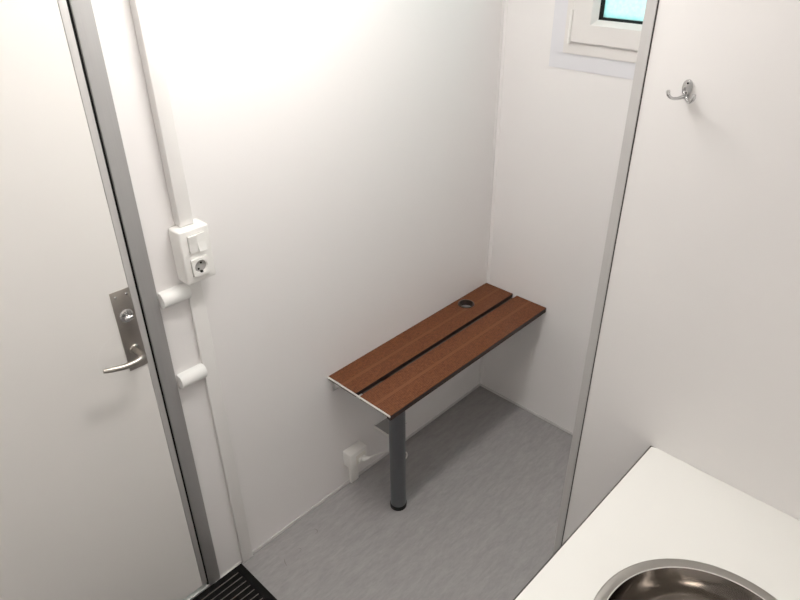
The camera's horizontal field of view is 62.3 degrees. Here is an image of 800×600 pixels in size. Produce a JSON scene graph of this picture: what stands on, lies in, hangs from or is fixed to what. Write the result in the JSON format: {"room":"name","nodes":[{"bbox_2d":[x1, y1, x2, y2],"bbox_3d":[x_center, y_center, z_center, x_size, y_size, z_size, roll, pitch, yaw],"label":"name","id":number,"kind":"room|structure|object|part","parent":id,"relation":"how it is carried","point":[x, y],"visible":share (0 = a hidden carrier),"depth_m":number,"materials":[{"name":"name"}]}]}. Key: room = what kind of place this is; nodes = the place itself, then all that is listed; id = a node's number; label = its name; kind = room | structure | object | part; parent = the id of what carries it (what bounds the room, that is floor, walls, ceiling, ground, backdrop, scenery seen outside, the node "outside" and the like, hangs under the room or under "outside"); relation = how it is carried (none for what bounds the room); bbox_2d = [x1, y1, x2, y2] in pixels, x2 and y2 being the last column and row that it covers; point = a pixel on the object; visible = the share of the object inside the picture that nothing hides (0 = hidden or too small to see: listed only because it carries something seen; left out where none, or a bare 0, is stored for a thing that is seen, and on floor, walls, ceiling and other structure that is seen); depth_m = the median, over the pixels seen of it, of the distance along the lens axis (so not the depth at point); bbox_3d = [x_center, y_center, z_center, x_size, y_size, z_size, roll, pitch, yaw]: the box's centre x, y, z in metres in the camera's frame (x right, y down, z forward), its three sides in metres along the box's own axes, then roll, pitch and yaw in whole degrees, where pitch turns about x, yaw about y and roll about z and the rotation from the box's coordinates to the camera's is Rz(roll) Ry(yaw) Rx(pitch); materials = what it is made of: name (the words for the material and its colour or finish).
{"room":"changing room","nodes":[
{"label":"changing room","id":0,"kind":"room"},
{"bbox_2d":[91,0,502,575],"bbox_3d":[-0.614,-0.037,1.543,0.060,2.120,2.810,26,40,37],"label":"wall","id":1,"kind":"structure","parent":0,"point":[337,155],"depth_m":1.86,"materials":[{"name":"white paint"}]},
{"bbox_2d":[0,0,208,599],"bbox_3d":[-0.952,0.224,1.223,0.108,1.990,1.050,26,40,37],"label":"door","id":2,"kind":"structure","parent":1,"relation":"in","point":[95,504],"depth_m":1.46,"materials":[{"name":"white laminate"}]},
{"bbox_3d":[-0.634,0.141,1.518,0.059,0.025,0.108,26,40,37],"label":"lever handle","id":3,"kind":"part","parent":2,"relation":"part of","materials":[{"name":"metal"}]},
{"bbox_3d":[-0.628,0.070,1.536,0.003,0.212,0.046,26,40,37],"label":"lock plate","id":4,"kind":"part","parent":2,"relation":"part of","materials":[{"name":"metal"}]},
{"bbox_2d":[69,0,220,585],"bbox_3d":[-0.970,0.195,1.238,0.062,2.045,1.110,26,40,37],"label":"trim","id":5,"kind":"structure","parent":1,"relation":"attached to","point":[82,10],"depth_m":1.48,"materials":[{"name":"grey metal"}]},
{"bbox_2d":[129,0,192,226],"bbox_3d":[-0.503,-0.575,1.288,0.027,0.934,0.035,26,40,37],"label":"cable trunking","id":6,"kind":"object","parent":1,"relation":"attached to","point":[143,15],"visible":1,"depth_m":1.38,"materials":[{"name":"plastic"}]},
{"bbox_2d":[157,282,191,308],"bbox_3d":[-0.541,-0.011,1.586,0.042,0.042,0.074,26,40,37],"label":"tube cover","id":7,"kind":"object","parent":1,"relation":"attached to","point":[176,294],"visible":0.88,"depth_m":1.57,"materials":[{"name":"white plastic"}]},
{"bbox_2d":[176,363,207,388],"bbox_3d":[-0.539,0.196,1.710,0.042,0.042,0.074,26,40,37],"label":"tube cover","id":8,"kind":"object","parent":1,"relation":"attached to","point":[198,372],"visible":0.94,"depth_m":1.70,"materials":[{"name":"white plastic"}]},
{"bbox_2d":[168,218,215,284],"bbox_3d":[-0.485,-0.112,1.557,0.056,0.137,0.078,26,40,37],"label":"box","id":9,"kind":"object","parent":1,"relation":"attached to","point":[191,244],"visible":1,"depth_m":1.54,"materials":[{"name":"white plastic"}]},
{"bbox_2d":[187,234,198,253],"bbox_3d":[-0.475,-0.128,1.521,0.010,0.042,0.020,26,40,37],"label":"rocker switch","id":10,"kind":"object","parent":9,"relation":"attached to","point":[192,239],"depth_m":1.52,"materials":[{"name":"white plastic"}]},
{"bbox_2d":[190,255,210,276],"bbox_3d":[-0.469,-0.080,1.558,0.009,0.044,0.045,26,40,37],"label":"socket","id":11,"kind":"object","parent":9,"relation":"attached to","point":[200,265],"depth_m":1.56,"materials":[{"name":"white plastic"}]},
{"bbox_2d":[195,232,207,251],"bbox_3d":[-0.461,-0.136,1.534,0.010,0.042,0.020,26,40,37],"label":"rocker switch","id":12,"kind":"object","parent":9,"relation":"attached to","point":[201,238],"depth_m":1.53,"materials":[{"name":"white plastic"}]},
{"bbox_2d":[183,562,240,599],"bbox_3d":[-0.923,1.050,1.791,0.058,0.010,1.138,26,40,37],"label":"trim","id":13,"kind":"structure","parent":1,"relation":"attached to","point":[205,586],"depth_m":2.04,"materials":[{"name":"metal"}]},
{"bbox_2d":[188,281,252,562],"bbox_3d":[-0.499,0.389,1.873,0.010,1.046,0.039,26,40,37],"label":"cable trunking","id":14,"kind":"object","parent":1,"relation":"attached to","point":[197,305],"visible":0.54,"depth_m":1.82,"materials":[{"name":"plastic"}]},
{"bbox_2d":[343,440,366,482],"bbox_3d":[-0.158,0.594,2.378,0.043,0.168,0.080,26,40,37],"label":"wall socket","id":15,"kind":"object","parent":1,"relation":"attached to","point":[351,455],"visible":0.91,"depth_m":2.34,"materials":[{"name":"white plastic"}]},
{"bbox_2d":[356,451,364,463],"bbox_3d":[-0.139,0.558,2.346,0.003,0.038,0.044,26,40,37],"label":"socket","id":16,"kind":"object","parent":15,"relation":"attached to","point":[359,454],"depth_m":2.34,"materials":[{"name":"white plastic"}]},
{"bbox_2d":[359,451,407,461],"bbox_3d":[-0.053,0.541,2.336,0.166,0.063,0.102,-20,36,-29],"label":"power cable","id":17,"kind":"object","parent":15,"relation":"attached to","point":[363,458],"visible":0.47,"depth_m":2.34,"materials":[{"name":"white plastic"}]},
{"bbox_3d":[-0.032,0.533,2.342,0.105,0.056,0.139,26,40,37],"label":"cord","id":18,"kind":"part","parent":17,"relation":"part of","materials":[{"name":"white plastic"}]},
{"bbox_2d":[252,384,479,553],"bbox_3d":[-0.065,0.596,2.525,0.004,0.012,1.203,26,40,37],"label":"baseboard","id":19,"kind":"structure","parent":1,"relation":"attached to","point":[478,385],"depth_m":2.40,"materials":[{"name":"grey plastic"}]},
{"bbox_2d":[373,417,406,435],"bbox_3d":[-0.035,0.462,2.421,0.076,0.028,0.098,26,40,37],"label":"wall bracket","id":20,"kind":"object","parent":1,"relation":"attached to","point":[382,425],"visible":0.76,"depth_m":2.41,"materials":[{"name":"grey metal"}]},
{"bbox_2d":[478,0,507,383],"bbox_3d":[0.339,-0.536,2.342,0.012,2.107,0.012,26,40,37],"label":"trim","id":21,"kind":"structure","parent":1,"relation":"attached to","point":[505,2],"depth_m":2.34,"materials":[{"name":"white plastic"}]},
{"bbox_2d":[241,386,572,599],"bbox_3d":[0.020,1.216,1.553,1.840,0.051,2.870,26,40,37],"label":"floor","id":22,"kind":"structure","parent":0,"point":[485,479],"depth_m":2.26,"materials":[{"name":"grey plastic"}]},
{"bbox_2d":[192,563,276,599],"bbox_3d":[-0.687,1.134,1.648,0.511,0.007,1.050,26,40,37],"label":"door mat","id":23,"kind":"object","parent":22,"relation":"on","point":[239,583],"visible":1,"depth_m":2.04,"materials":[{"name":"black rubber"}]},
{"bbox_2d":[328,283,545,510],"bbox_3d":[0.159,0.357,2.423,0.280,0.520,0.830,26,40,37],"label":"bench","id":24,"kind":"object","parent":22,"relation":"on","point":[392,377],"visible":1,"depth_m":2.23,"materials":[{"name":"brown wood"}]},
{"bbox_3d":[-0.008,0.499,2.193,0.054,0.482,0.054,26,40,37],"label":"leg","id":25,"kind":"part","parent":24,"relation":"part of","materials":[{"name":"grey metal"}]},
{"bbox_3d":[0.155,0.146,2.317,0.246,0.016,0.794,26,40,37],"label":"support rail","id":26,"kind":"part","parent":24,"relation":"part of","materials":[{"name":"brown wood"}]},
{"bbox_3d":[0.252,0.197,2.221,0.016,0.006,0.828,26,40,37],"label":"rail","id":27,"kind":"part","parent":24,"relation":"part of","materials":[{"name":"brown wood"}]},
{"bbox_2d":[482,0,632,432],"bbox_3d":[0.980,-0.246,1.857,1.720,2.120,0.060,26,40,37],"label":"wall","id":28,"kind":"structure","parent":0,"point":[561,131],"depth_m":2.28,"materials":[{"name":"white paint"}]},
{"bbox_2d":[480,384,572,434],"bbox_3d":[0.971,0.671,2.380,1.716,0.010,0.004,26,40,37],"label":"baseboard","id":29,"kind":"structure","parent":28,"relation":"attached to","point":[483,386],"depth_m":2.75,"materials":[{"name":"grey plastic"}]},
{"bbox_2d":[549,0,646,79],"bbox_3d":[0.730,-0.897,1.684,0.740,0.681,0.046,26,40,37],"label":"window","id":30,"kind":"structure","parent":28,"relation":"in","point":[602,37],"depth_m":1.92,"materials":[{"name":"plastic"}]},
{"bbox_3d":[0.737,-0.900,1.689,0.645,0.586,0.028,26,40,37],"label":"frame","id":31,"kind":"part","parent":30,"relation":"part of","materials":[{"name":"plastic"}]},
{"bbox_3d":[0.722,-0.891,1.677,0.592,0.515,0.014,26,40,37],"label":"sash","id":32,"kind":"part","parent":30,"relation":"part of","materials":[{"name":"plastic"}]},
{"bbox_3d":[0.737,-0.900,1.690,0.434,0.377,0.006,26,40,37],"label":"pane","id":33,"kind":"part","parent":30,"relation":"part of","materials":[{"name":"clear glass"}]},
{"bbox_2d":[552,0,799,554],"bbox_3d":[0.721,0.210,1.104,0.886,2.120,0.044,26,40,37],"label":"wall partition","id":34,"kind":"structure","parent":0,"point":[693,354],"depth_m":1.13,"materials":[{"name":"white laminate"}]},
{"bbox_2d":[513,446,799,599],"bbox_3d":[0.488,0.589,0.903,0.708,0.030,0.814,26,40,37],"label":"countertop","id":35,"kind":"structure","parent":34,"relation":"attached to","point":[664,506],"depth_m":1.16,"materials":[{"name":"white laminate"}]},
{"bbox_2d":[594,558,776,599],"bbox_3d":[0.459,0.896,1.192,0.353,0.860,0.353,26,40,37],"label":"basin","id":36,"kind":"object","parent":35,"relation":"in","point":[668,578],"visible":1,"depth_m":1.11,"materials":[{"name":"metal"}]},
{"bbox_3d":[0.455,0.584,1.004,0.318,0.129,0.318,26,40,37],"label":"bowl","id":37,"kind":"part","parent":36,"relation":"part of","materials":[{"name":"metal"}]},
{"bbox_2d":[666,79,695,103],"bbox_3d":[0.442,-0.322,1.027,0.048,0.032,0.038,26,40,37],"label":"coat hook","id":38,"kind":"object","parent":34,"relation":"attached to","point":[687,87],"visible":1,"depth_m":1.03,"materials":[{"name":"silver metal"}]},
{"bbox_3d":[0.451,-0.331,1.040,0.016,0.031,0.004,26,40,37],"label":"plate","id":39,"kind":"part","parent":38,"relation":"part of","materials":[{"name":"silver metal"}]}
]}

